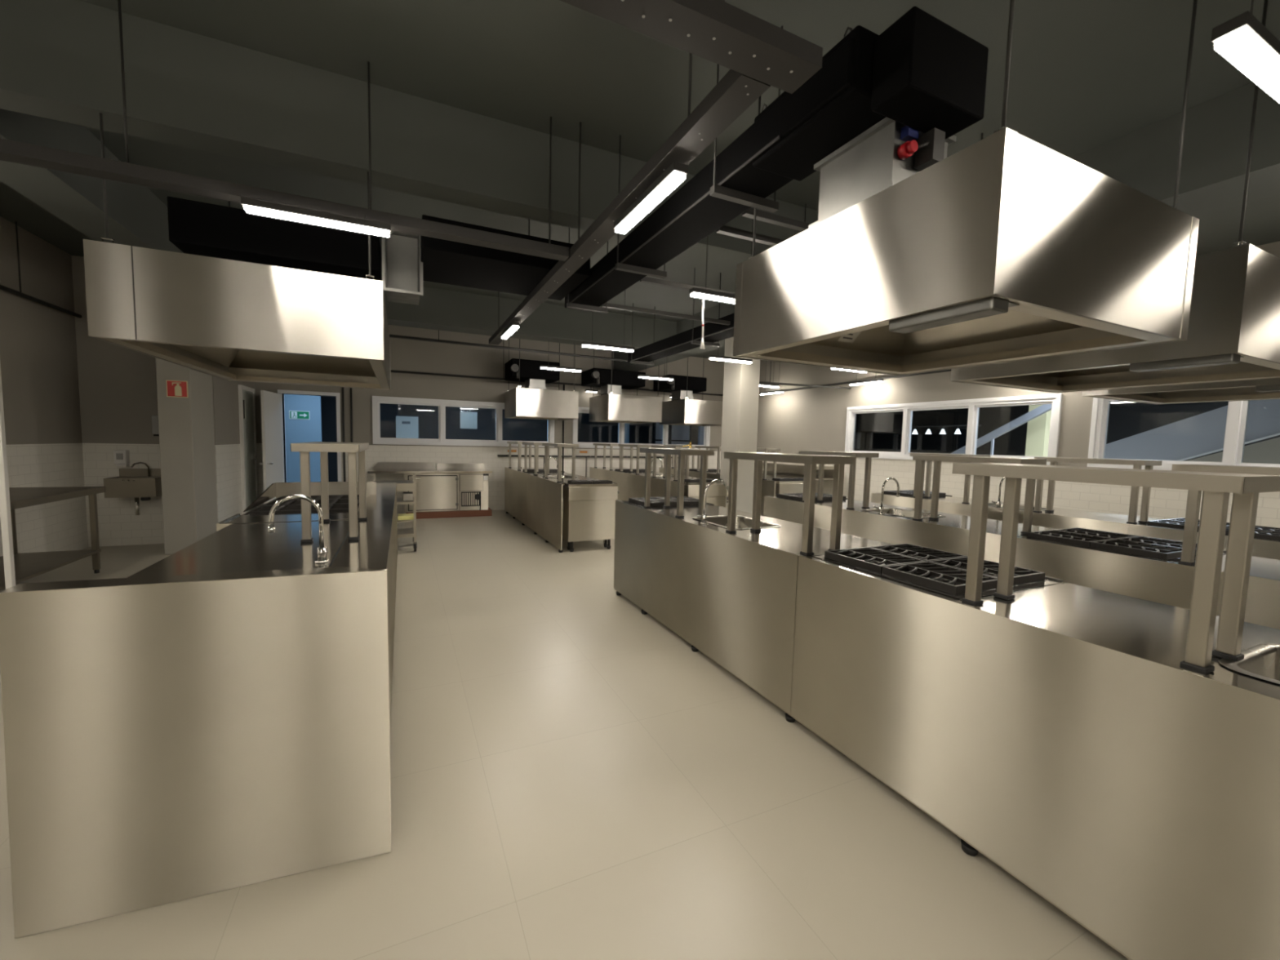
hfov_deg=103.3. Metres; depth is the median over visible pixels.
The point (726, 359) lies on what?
diffuser
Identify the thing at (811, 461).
overshelf
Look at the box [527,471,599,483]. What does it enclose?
countertop
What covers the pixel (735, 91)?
cable tray
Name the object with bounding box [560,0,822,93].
cable tray
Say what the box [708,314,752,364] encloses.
ceiling light
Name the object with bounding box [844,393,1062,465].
window
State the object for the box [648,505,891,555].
countertop
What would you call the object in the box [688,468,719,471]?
gas range
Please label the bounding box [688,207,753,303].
ceiling light
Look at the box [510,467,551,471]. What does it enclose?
countertop
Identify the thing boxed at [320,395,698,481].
wall
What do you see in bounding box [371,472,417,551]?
cart
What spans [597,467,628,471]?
countertop
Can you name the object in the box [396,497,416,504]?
shelf
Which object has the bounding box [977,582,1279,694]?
countertop
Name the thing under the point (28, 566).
shelf
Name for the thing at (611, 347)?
diffuser
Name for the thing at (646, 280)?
channel
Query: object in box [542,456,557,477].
gooseneck faucet
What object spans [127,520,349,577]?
countertop
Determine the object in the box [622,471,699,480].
countertop
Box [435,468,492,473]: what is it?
countertop
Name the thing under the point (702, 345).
cable
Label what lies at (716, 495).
gas range
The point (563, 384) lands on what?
conduit
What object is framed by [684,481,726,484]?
cooktop
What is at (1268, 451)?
ramp edge
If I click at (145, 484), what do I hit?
basin
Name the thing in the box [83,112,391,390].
exhaust hood
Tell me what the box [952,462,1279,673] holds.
overshelf
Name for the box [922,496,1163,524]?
countertop
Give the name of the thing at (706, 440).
window
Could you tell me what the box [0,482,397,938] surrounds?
countertop
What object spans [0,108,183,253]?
ventilation duct
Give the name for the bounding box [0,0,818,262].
ceiling beam
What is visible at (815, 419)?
wall
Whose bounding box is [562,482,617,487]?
cooktop
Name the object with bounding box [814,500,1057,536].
countertop
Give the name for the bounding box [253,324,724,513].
wall
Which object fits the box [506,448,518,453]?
warning sticker
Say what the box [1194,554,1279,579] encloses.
countertop
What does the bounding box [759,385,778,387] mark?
diffuser
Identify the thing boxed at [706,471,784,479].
countertop
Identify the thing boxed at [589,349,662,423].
exhaust hood
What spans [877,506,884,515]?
faucet
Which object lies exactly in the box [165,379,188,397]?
fire extinguisher sign
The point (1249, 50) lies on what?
diffuser
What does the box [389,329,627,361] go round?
conduit
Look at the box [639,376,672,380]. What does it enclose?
diffuser
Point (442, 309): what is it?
ceiling beam
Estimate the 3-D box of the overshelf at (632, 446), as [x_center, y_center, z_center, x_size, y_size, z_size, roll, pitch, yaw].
[-0.098,-0.386,9.314,0.300,0.529,0.850,-1,5,-25]
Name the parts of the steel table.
leg, leg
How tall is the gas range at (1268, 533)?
0.955 m
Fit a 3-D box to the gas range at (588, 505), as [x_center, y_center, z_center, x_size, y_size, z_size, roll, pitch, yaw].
[-0.678,0.485,6.980,0.730,0.955,0.294,-1,5,-25]
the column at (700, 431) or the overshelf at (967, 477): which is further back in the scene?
the column at (700, 431)
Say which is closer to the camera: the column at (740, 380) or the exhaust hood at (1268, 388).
the exhaust hood at (1268, 388)
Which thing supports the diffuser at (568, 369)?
attached to the ceiling light at (542, 366)
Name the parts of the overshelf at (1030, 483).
leg, leg, leg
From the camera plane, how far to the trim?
3.50 m
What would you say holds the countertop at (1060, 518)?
on the floor
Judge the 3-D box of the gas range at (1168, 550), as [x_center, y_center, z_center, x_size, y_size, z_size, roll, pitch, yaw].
[3.047,0.852,3.279,0.776,0.955,0.790,-1,5,-25]
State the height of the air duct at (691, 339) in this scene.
0.894 m
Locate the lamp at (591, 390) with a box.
[585,386,598,392]
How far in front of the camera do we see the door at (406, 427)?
12.17 m
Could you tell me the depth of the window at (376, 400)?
10.03 m
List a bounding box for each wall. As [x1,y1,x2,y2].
[0,216,88,556]
[71,254,164,546]
[212,375,253,522]
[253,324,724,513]
[284,394,321,482]
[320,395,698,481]
[756,240,1279,528]
[860,400,1279,461]
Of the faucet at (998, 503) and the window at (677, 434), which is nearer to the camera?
the faucet at (998, 503)
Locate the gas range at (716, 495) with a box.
[684,478,726,507]
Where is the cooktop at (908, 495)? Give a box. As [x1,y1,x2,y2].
[880,493,952,497]
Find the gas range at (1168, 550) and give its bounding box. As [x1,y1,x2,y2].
[1017,527,1226,562]
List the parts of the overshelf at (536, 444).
leg, leg, leg, leg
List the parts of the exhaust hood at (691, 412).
hanger rod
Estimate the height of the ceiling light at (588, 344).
0.969 m
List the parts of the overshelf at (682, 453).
leg, leg, leg, leg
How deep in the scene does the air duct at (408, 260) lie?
3.90 m
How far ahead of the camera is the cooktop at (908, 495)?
6.21 m
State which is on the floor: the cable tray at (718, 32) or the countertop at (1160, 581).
the countertop at (1160, 581)
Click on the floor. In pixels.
(571, 779)
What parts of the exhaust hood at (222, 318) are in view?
hanger rod, hanger rod, hanger rod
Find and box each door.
[238,384,258,514]
[259,389,342,503]
[395,415,418,438]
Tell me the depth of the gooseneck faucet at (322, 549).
2.26 m
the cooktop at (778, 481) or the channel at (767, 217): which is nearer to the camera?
the channel at (767, 217)
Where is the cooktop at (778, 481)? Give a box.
[770,480,803,483]
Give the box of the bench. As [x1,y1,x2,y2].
[762,461,834,479]
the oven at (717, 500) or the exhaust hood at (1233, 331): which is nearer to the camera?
the exhaust hood at (1233, 331)
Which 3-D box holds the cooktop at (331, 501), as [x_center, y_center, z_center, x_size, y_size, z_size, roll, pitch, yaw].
[-2.749,0.234,4.267,0.760,0.043,1.155,-1,5,-25]
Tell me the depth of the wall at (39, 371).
5.61 m
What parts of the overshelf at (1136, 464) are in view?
leg, leg, leg, leg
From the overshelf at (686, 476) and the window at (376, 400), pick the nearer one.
the overshelf at (686, 476)
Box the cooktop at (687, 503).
[621,500,714,507]
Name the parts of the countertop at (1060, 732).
panel, rail, panel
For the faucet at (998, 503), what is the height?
0.070 m
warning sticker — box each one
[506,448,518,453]
[578,449,589,453]
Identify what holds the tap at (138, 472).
on the basin at (145, 484)
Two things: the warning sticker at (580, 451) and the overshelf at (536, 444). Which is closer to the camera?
the overshelf at (536, 444)
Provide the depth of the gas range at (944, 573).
2.36 m
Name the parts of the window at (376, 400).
sash, sash, sash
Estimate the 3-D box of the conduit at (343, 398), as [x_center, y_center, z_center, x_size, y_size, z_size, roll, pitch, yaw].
[-5.449,-0.680,9.317,0.030,2.700,0.030,5,6,42]
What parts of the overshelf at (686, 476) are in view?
leg, leg, leg, leg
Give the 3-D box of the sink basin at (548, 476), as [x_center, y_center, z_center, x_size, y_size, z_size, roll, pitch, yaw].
[-1.287,0.046,8.044,0.460,0.204,0.560,-1,5,-25]
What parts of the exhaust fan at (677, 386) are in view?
motor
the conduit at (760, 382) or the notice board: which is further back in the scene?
the notice board
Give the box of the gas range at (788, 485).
[770,477,803,496]
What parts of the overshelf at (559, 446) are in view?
leg, leg, leg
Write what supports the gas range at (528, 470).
on the floor
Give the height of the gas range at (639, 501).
0.955 m
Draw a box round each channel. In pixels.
[601,302,730,324]
[640,276,735,294]
[715,225,785,246]
[742,207,811,231]
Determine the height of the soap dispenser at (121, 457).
0.205 m
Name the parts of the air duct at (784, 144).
hanger rod, hanger rod, hanger rod, hanger rod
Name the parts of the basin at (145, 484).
bowl, knee lever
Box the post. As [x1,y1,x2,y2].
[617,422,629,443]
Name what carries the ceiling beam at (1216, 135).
attached to the ceiling
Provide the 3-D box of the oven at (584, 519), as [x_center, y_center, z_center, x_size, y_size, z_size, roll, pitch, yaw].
[-0.696,0.537,6.984,0.680,0.550,0.270,-1,5,-25]
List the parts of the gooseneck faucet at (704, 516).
spout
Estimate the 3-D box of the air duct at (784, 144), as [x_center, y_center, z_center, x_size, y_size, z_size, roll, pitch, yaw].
[0.161,-1.901,3.297,0.390,0.894,3.390,-1,5,-25]
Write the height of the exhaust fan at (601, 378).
0.519 m
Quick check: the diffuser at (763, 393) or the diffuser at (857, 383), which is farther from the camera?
the diffuser at (763, 393)
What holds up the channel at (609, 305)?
attached to the air duct at (691, 339)
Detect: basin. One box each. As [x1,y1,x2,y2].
[103,462,161,515]
[542,475,576,478]
[652,474,674,476]
[692,515,781,528]
[861,507,945,518]
[988,502,1053,511]
[1218,643,1279,684]
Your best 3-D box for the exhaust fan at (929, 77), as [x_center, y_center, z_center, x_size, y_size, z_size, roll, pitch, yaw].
[0.967,-1.301,1.999,0.495,0.479,0.590,-1,5,-25]
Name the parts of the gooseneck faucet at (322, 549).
spout, lever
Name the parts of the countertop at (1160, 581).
panel, panel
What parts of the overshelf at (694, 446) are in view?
leg, leg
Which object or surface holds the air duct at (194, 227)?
attached to the air duct at (408, 260)
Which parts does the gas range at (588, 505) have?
leg, leg, leg, leg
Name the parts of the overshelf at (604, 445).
leg, leg, leg, leg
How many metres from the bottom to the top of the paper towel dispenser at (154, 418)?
0.265 m
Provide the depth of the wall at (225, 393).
7.36 m
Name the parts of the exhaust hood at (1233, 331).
hanger rod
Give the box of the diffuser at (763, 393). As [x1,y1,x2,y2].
[760,391,783,395]
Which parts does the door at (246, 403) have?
vision panel, handle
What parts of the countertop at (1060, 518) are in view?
panel, panel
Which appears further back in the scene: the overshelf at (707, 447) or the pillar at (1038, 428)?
the pillar at (1038, 428)
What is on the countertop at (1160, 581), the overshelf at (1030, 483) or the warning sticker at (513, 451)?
the overshelf at (1030, 483)
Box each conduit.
[0,221,81,318]
[342,386,345,481]
[350,387,352,442]
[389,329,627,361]
[391,350,723,395]
[562,384,564,471]
[759,360,850,389]
[759,368,951,395]
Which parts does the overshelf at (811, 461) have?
leg, leg, leg, leg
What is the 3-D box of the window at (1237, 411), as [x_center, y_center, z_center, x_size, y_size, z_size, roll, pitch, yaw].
[6.404,-0.483,4.686,0.155,0.950,3.580,-1,5,-25]
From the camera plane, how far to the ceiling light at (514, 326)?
5.33 m
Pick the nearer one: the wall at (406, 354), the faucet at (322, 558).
the faucet at (322, 558)
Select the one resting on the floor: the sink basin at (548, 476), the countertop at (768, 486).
the countertop at (768, 486)
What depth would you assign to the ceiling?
2.86 m
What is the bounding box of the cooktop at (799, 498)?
[769,495,848,501]
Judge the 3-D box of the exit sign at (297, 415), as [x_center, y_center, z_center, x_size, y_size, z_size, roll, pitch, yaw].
[-7.296,-1.391,10.849,0.370,0.180,0.008,-1,5,-25]
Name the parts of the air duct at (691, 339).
hanger rod, hanger rod, hanger rod, hanger rod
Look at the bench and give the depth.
10.52 m
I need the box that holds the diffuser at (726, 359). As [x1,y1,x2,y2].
[709,357,751,364]
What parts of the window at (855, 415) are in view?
pane, sash, sash, sash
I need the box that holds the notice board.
[460,408,477,428]
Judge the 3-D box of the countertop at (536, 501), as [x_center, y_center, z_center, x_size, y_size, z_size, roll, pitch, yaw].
[-1.534,0.354,8.648,0.800,0.926,4.048,-1,5,-25]
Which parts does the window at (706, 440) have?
sash, sash, sash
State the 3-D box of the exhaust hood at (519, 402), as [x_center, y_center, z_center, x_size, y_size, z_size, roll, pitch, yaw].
[-1.962,-2.062,10.011,1.194,1.679,1.154,-1,5,-25]
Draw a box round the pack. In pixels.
[397,513,413,519]
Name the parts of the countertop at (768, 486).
panel, panel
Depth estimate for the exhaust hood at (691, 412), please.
11.06 m
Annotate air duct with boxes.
[167,195,382,280]
[381,214,590,305]
[564,25,886,313]
[627,204,806,364]
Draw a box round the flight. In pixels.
[1105,399,1279,461]
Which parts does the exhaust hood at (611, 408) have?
hanger rod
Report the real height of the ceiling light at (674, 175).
0.089 m
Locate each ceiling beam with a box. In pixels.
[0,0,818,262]
[383,281,676,350]
[613,81,1279,371]
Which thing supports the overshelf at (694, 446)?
on the countertop at (768, 486)
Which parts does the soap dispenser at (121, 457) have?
window panel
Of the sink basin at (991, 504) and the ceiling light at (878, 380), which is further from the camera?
the ceiling light at (878, 380)
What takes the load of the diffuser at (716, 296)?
attached to the ceiling light at (696, 292)
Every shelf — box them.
[0,549,101,590]
[373,480,416,491]
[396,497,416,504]
[396,515,413,522]
[397,527,417,537]
[762,461,834,469]
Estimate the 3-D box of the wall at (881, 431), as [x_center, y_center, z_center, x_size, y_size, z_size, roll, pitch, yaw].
[11.859,-0.864,11.317,0.100,3.600,18.500,-1,5,-25]
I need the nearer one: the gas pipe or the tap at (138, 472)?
the tap at (138, 472)
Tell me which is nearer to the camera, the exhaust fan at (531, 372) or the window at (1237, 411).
the window at (1237, 411)
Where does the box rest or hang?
on the cart
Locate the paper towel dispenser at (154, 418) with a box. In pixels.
[151,415,159,435]
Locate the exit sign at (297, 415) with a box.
[288,410,310,419]
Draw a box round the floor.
[0,510,1128,959]
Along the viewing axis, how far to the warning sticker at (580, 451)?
11.32 m
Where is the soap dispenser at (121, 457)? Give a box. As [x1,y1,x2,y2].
[113,449,129,466]
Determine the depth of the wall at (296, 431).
10.90 m
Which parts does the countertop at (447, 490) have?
door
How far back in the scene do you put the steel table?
4.85 m
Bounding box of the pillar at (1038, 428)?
[1025,404,1051,456]
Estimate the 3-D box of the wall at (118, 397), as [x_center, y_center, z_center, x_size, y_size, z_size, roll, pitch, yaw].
[-6.585,-0.953,6.576,1.320,3.600,0.200,-1,5,-25]
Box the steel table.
[0,486,105,591]
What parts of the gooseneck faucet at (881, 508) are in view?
spout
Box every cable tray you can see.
[0,0,568,261]
[488,53,770,345]
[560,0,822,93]
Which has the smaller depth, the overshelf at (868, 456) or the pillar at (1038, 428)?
the overshelf at (868, 456)
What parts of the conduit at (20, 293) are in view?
hanger rod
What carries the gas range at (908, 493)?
on the floor
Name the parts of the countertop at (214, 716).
panel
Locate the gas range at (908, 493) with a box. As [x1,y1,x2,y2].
[880,489,952,497]
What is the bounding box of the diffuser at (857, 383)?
[849,381,882,385]
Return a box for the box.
[402,492,413,501]
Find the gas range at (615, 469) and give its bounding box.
[612,468,653,471]
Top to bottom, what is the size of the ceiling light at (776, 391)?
0.969 m
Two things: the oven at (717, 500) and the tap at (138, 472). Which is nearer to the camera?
the tap at (138, 472)
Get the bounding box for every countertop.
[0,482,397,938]
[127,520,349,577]
[216,481,376,531]
[367,462,492,519]
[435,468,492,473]
[504,466,604,552]
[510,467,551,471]
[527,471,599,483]
[589,466,699,501]
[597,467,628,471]
[613,500,1279,959]
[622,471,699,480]
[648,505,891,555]
[658,466,784,515]
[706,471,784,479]
[764,495,1279,629]
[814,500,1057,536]
[871,493,1279,559]
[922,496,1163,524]
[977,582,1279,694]
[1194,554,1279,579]
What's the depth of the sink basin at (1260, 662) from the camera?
1.48 m
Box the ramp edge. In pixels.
[1186,437,1279,463]
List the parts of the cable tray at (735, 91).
hanger rod, hanger rod, hanger rod, hanger rod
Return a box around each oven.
[562,498,616,542]
[690,496,725,507]
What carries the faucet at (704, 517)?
on the gooseneck faucet at (704, 516)
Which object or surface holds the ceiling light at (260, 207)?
hanging from the cable tray at (11, 151)
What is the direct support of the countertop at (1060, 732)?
on the floor
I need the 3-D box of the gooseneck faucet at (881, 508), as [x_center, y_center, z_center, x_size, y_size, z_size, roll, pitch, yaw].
[2.191,0.137,4.470,0.244,0.324,0.084,-1,5,-25]
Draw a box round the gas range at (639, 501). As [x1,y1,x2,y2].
[621,496,714,507]
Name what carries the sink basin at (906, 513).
in the countertop at (1160, 581)
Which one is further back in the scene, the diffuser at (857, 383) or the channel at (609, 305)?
the diffuser at (857, 383)
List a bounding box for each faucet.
[267,493,328,564]
[315,546,328,564]
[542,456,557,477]
[650,457,662,476]
[697,479,728,524]
[700,514,707,524]
[874,477,899,515]
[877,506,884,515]
[991,477,1005,507]
[995,500,1001,507]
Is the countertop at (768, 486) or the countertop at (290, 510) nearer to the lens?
the countertop at (290, 510)
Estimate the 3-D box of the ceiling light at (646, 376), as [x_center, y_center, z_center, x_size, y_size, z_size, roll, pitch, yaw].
[0.301,-2.290,9.032,0.680,0.969,0.068,-1,5,-25]
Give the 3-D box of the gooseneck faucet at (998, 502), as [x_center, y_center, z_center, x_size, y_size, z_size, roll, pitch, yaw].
[3.730,0.119,5.192,0.244,0.324,0.084,-1,5,-25]
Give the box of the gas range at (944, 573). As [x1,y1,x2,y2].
[808,543,1064,600]
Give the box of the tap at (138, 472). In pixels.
[130,462,150,476]
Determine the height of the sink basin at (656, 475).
0.204 m
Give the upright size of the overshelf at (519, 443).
0.529 m
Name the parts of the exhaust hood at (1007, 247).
hanger rod, hanger rod, hanger rod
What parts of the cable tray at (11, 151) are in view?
hanger rod, hanger rod, hanger rod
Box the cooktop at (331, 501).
[242,497,368,515]
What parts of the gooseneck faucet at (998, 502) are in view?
spout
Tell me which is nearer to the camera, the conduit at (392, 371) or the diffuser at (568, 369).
the diffuser at (568, 369)
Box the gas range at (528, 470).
[519,469,564,472]
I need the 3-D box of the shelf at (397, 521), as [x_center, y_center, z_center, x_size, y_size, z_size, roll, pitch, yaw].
[-3.242,0.513,6.689,0.480,0.020,0.480,-1,5,-25]
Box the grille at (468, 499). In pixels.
[461,491,480,506]
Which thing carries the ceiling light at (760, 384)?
hanging from the ceiling
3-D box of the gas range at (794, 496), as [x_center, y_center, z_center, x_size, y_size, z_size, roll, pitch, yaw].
[1.912,0.643,5.695,0.776,0.955,0.505,-1,5,-25]
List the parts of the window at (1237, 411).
frame trim, sash, sash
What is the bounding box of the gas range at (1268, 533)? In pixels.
[1138,517,1279,541]
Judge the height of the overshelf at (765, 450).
0.529 m
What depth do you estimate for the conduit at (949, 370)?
9.02 m
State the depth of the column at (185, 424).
6.16 m
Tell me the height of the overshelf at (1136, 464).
0.529 m
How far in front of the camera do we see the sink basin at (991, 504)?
5.39 m
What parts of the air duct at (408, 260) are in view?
damper blade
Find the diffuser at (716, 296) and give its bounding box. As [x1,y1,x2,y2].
[690,292,734,303]
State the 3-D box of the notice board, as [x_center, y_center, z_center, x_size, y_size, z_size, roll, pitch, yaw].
[-4.630,-1.661,13.695,0.440,0.540,0.099,-1,5,-25]
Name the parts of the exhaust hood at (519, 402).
hanger rod, hanger rod, hanger rod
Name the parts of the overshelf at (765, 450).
leg, leg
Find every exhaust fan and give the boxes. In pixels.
[504,358,559,389]
[581,367,645,395]
[653,374,706,401]
[808,6,988,228]
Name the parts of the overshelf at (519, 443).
leg, leg, leg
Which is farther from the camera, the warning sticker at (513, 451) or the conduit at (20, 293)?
the warning sticker at (513, 451)
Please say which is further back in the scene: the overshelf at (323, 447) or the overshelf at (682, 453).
the overshelf at (682, 453)
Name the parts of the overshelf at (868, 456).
leg, leg, leg, leg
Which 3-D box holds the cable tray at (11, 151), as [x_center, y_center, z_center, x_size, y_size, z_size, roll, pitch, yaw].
[-2.574,-1.907,2.405,4.620,0.879,0.100,-1,5,-25]
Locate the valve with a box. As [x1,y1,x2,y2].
[680,441,699,449]
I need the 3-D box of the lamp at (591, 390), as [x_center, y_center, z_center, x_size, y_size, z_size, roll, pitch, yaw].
[-1.070,-2.001,11.161,0.280,0.139,0.121,-1,5,-25]
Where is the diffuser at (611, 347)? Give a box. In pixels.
[582,344,633,351]
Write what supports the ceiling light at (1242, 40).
hanging from the ceiling
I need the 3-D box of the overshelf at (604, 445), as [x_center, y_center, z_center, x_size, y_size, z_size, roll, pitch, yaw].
[-0.668,-0.490,10.527,0.300,0.529,1.000,-1,5,-25]
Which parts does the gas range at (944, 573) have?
burner, burner, burner, burner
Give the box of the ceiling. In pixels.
[0,0,1279,358]
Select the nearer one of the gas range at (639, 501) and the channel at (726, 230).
the channel at (726, 230)
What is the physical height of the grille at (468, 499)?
0.280 m
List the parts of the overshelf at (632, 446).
leg, leg, leg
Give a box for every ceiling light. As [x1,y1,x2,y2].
[240,196,391,237]
[501,320,519,338]
[540,339,582,372]
[581,291,634,351]
[613,161,688,234]
[638,373,673,380]
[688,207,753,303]
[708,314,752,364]
[759,373,779,387]
[760,360,783,395]
[831,368,866,373]
[848,372,883,385]
[1210,0,1279,103]
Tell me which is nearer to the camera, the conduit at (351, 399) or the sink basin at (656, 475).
the sink basin at (656, 475)
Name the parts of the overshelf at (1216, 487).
leg, leg, leg, leg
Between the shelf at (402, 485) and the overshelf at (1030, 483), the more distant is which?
the shelf at (402, 485)
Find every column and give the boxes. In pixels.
[155,357,217,554]
[697,426,703,444]
[720,336,759,513]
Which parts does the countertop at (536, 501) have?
panel, rail, panel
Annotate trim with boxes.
[0,363,15,589]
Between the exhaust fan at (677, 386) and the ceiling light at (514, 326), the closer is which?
the ceiling light at (514, 326)
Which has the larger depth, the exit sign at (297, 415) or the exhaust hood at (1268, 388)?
the exit sign at (297, 415)
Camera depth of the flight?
6.78 m
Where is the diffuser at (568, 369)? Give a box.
[540,367,581,372]
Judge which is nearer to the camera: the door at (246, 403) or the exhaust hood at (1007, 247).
the exhaust hood at (1007, 247)
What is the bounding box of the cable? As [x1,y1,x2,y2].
[699,298,705,349]
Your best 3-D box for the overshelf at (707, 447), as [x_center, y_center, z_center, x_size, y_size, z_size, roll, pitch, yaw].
[1.442,-0.403,10.035,0.300,0.529,0.850,-1,5,-25]
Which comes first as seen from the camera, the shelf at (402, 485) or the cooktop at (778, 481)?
the shelf at (402, 485)
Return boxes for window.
[372,395,554,447]
[572,406,710,449]
[652,422,693,444]
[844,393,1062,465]
[1087,397,1279,471]
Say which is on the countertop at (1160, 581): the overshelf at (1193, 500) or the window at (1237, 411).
the overshelf at (1193, 500)
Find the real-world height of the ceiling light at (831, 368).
0.969 m
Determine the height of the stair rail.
2.759 m
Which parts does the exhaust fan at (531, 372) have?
motor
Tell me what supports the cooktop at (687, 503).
in the gas range at (639, 501)
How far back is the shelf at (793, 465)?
10.30 m
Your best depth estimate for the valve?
4.10 m
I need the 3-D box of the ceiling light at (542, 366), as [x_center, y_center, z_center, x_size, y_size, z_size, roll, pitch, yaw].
[-1.268,-2.264,8.186,0.680,0.969,0.068,-1,5,-25]
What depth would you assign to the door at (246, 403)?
8.25 m
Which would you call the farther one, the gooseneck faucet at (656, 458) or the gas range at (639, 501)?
the gooseneck faucet at (656, 458)
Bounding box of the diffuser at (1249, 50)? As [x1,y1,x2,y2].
[1213,27,1279,103]
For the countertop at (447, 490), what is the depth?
9.53 m
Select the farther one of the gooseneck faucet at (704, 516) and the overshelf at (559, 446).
the overshelf at (559, 446)
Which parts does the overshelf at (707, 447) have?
leg, leg, leg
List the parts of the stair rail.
post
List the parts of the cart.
post, post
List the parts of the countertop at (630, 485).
panel, panel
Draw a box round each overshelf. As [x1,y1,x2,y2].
[290,441,368,542]
[506,441,531,471]
[522,442,549,475]
[542,443,578,482]
[593,443,621,470]
[618,444,653,475]
[640,447,714,518]
[650,445,693,480]
[662,444,695,470]
[695,445,720,474]
[724,451,855,555]
[756,447,780,479]
[798,450,879,509]
[910,453,990,504]
[912,454,1046,534]
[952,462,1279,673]
[1033,457,1162,524]
[1171,464,1279,565]
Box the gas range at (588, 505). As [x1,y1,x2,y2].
[562,480,618,551]
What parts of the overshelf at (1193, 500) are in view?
leg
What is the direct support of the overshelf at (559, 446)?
on the countertop at (536, 501)
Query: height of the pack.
0.049 m
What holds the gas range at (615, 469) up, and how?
on the floor
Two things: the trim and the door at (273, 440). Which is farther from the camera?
the door at (273, 440)
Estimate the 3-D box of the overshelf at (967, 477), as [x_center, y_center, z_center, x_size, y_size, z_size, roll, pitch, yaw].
[3.468,-0.030,5.722,0.300,0.529,0.730,-1,5,-25]
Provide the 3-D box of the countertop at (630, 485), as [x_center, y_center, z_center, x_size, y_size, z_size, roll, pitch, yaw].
[0.114,0.335,9.421,0.800,0.926,4.048,-1,5,-25]
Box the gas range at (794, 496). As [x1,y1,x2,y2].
[769,492,848,501]
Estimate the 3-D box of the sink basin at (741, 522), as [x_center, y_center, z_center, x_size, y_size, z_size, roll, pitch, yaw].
[0.708,0.412,3.799,0.460,0.204,0.590,-1,5,-25]
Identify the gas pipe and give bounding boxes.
[497,454,678,476]
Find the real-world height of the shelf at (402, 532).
0.040 m
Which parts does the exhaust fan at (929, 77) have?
red motor, damper motor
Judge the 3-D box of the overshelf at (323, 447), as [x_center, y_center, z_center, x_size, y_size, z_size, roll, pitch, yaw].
[-1.847,0.040,3.081,0.310,0.529,0.880,-1,5,-25]
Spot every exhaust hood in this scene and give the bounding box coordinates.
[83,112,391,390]
[504,337,578,420]
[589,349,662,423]
[659,355,722,426]
[733,0,1199,375]
[950,0,1279,393]
[1081,377,1279,404]
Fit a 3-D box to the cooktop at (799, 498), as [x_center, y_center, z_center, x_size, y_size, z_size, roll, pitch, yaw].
[1.908,0.217,5.656,0.746,0.043,0.505,-1,5,-25]
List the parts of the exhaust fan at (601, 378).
motor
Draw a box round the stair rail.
[950,404,1052,454]
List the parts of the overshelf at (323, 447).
leg, leg, leg, leg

